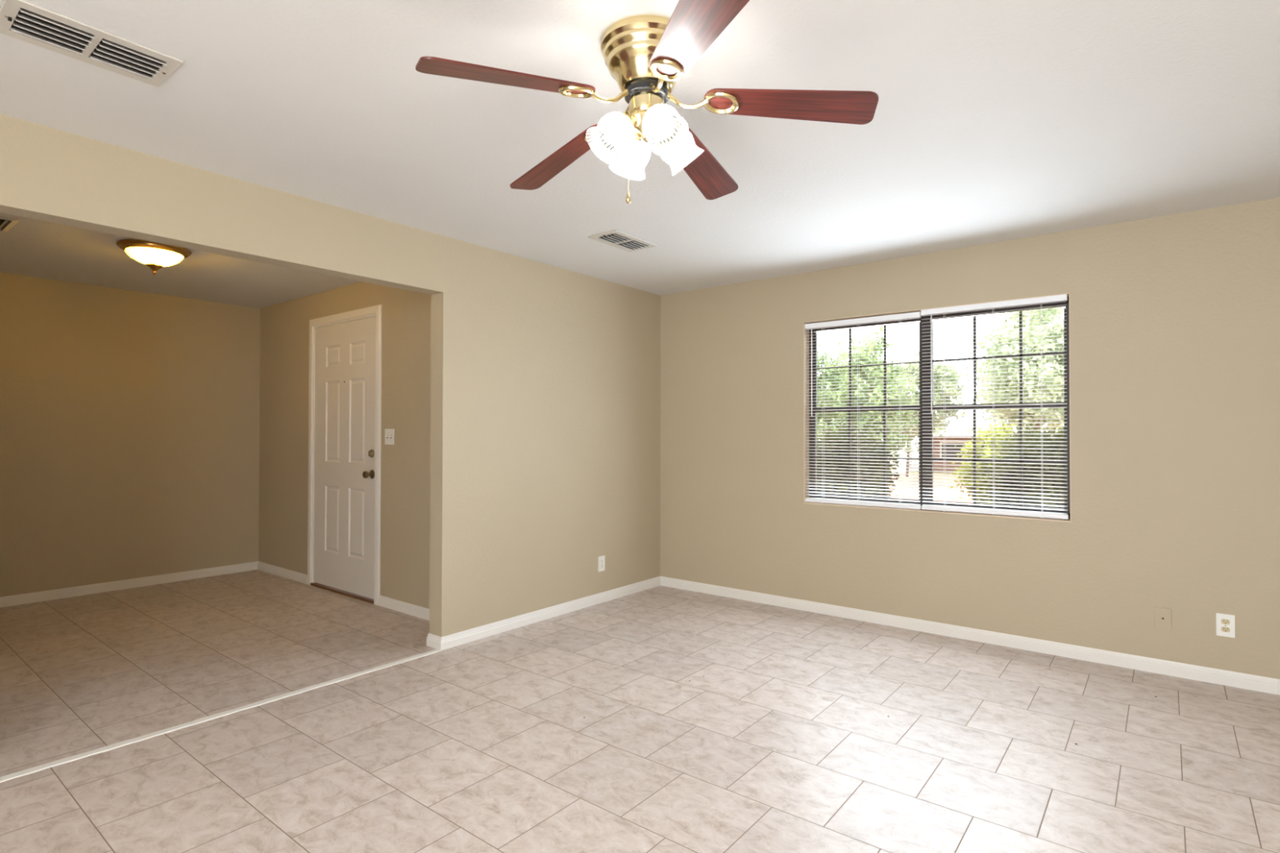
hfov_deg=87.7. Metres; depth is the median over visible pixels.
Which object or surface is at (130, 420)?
wall
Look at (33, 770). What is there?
trim
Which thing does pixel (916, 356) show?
tree
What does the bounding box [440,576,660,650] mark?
baseboard
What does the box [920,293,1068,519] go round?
mini blind
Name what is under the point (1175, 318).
wall
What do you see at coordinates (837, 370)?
tree
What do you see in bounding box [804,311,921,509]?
mini blind
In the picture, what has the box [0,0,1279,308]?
ceiling
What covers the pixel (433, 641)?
baseboard
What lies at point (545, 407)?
wall
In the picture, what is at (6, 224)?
ceiling vent
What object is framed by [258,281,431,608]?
wall
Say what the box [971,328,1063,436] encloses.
tree
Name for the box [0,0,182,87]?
ceiling vent
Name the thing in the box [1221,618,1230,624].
receptacle
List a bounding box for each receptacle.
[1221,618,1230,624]
[1221,626,1230,632]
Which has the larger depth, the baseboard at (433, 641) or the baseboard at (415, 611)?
the baseboard at (415, 611)
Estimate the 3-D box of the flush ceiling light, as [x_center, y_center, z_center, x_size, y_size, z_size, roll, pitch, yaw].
[-3.053,-1.039,4.189,0.384,0.180,0.384,0,-1,38]
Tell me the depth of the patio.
16.75 m
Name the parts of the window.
sash, sash, sill, sash, sash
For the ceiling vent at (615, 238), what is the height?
0.018 m
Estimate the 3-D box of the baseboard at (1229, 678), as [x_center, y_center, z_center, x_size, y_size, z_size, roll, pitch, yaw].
[2.010,1.283,4.138,4.700,0.074,0.012,0,-1,38]
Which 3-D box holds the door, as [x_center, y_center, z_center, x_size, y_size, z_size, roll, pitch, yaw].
[-2.339,0.211,5.301,1.113,2.228,0.183,0,-1,38]
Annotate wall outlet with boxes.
[598,555,604,572]
[1216,613,1235,638]
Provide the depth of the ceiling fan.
1.91 m
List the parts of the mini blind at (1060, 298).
ladder cord, ladder cord, head rail, rail, ladder cord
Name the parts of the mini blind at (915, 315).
ladder cord, ladder cord, head rail, rail, ladder cord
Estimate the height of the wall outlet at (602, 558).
0.114 m
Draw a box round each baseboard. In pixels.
[0,561,257,607]
[257,561,307,584]
[377,595,429,620]
[426,633,441,649]
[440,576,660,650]
[660,576,1279,695]
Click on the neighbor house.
(967, 415)
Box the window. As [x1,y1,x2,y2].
[804,293,1071,522]
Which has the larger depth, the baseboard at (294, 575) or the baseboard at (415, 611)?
the baseboard at (294, 575)
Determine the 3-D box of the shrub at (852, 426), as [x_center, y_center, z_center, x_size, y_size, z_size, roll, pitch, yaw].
[3.553,0.722,11.343,1.726,1.690,1.917,0,-1,38]
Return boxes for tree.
[816,342,859,453]
[818,325,918,471]
[857,347,973,476]
[943,306,1064,435]
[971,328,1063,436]
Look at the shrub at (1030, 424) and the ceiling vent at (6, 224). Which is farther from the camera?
the shrub at (1030, 424)
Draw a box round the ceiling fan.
[415,0,878,203]
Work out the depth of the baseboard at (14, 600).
5.39 m
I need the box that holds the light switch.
[384,428,394,444]
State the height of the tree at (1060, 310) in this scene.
4.811 m
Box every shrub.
[817,419,900,497]
[950,420,1017,504]
[976,419,1064,508]
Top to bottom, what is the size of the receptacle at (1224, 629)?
0.025 m
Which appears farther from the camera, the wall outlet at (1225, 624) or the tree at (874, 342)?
the tree at (874, 342)
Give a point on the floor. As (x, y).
(786, 741)
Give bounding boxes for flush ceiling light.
[115,239,191,275]
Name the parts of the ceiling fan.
blade, blade, bulb, lamp shade, pull chain, lamp shade, bulb, lamp shade, lamp shade, blade, blade, blade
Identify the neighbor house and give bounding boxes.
[897,413,1051,473]
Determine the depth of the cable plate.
3.53 m
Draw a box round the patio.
[888,473,1064,503]
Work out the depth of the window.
4.37 m
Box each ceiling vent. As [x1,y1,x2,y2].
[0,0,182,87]
[0,216,20,231]
[587,230,657,252]
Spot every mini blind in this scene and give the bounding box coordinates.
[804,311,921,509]
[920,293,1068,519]
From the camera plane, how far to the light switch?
4.85 m
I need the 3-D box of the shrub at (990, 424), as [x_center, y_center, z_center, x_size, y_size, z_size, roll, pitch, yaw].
[6.933,0.717,12.820,1.656,1.731,1.700,0,-1,-27]
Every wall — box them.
[0,113,660,636]
[0,271,260,596]
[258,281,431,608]
[660,197,1279,679]
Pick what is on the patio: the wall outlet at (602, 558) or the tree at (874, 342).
the tree at (874, 342)
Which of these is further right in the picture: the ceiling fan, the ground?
the ground
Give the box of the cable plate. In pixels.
[1154,606,1171,630]
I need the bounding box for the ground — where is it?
[888,448,963,475]
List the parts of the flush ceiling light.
lamp shade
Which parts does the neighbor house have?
house pane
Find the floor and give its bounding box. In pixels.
[0,569,1279,852]
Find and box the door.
[306,304,382,605]
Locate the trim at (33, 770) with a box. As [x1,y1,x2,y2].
[0,648,441,782]

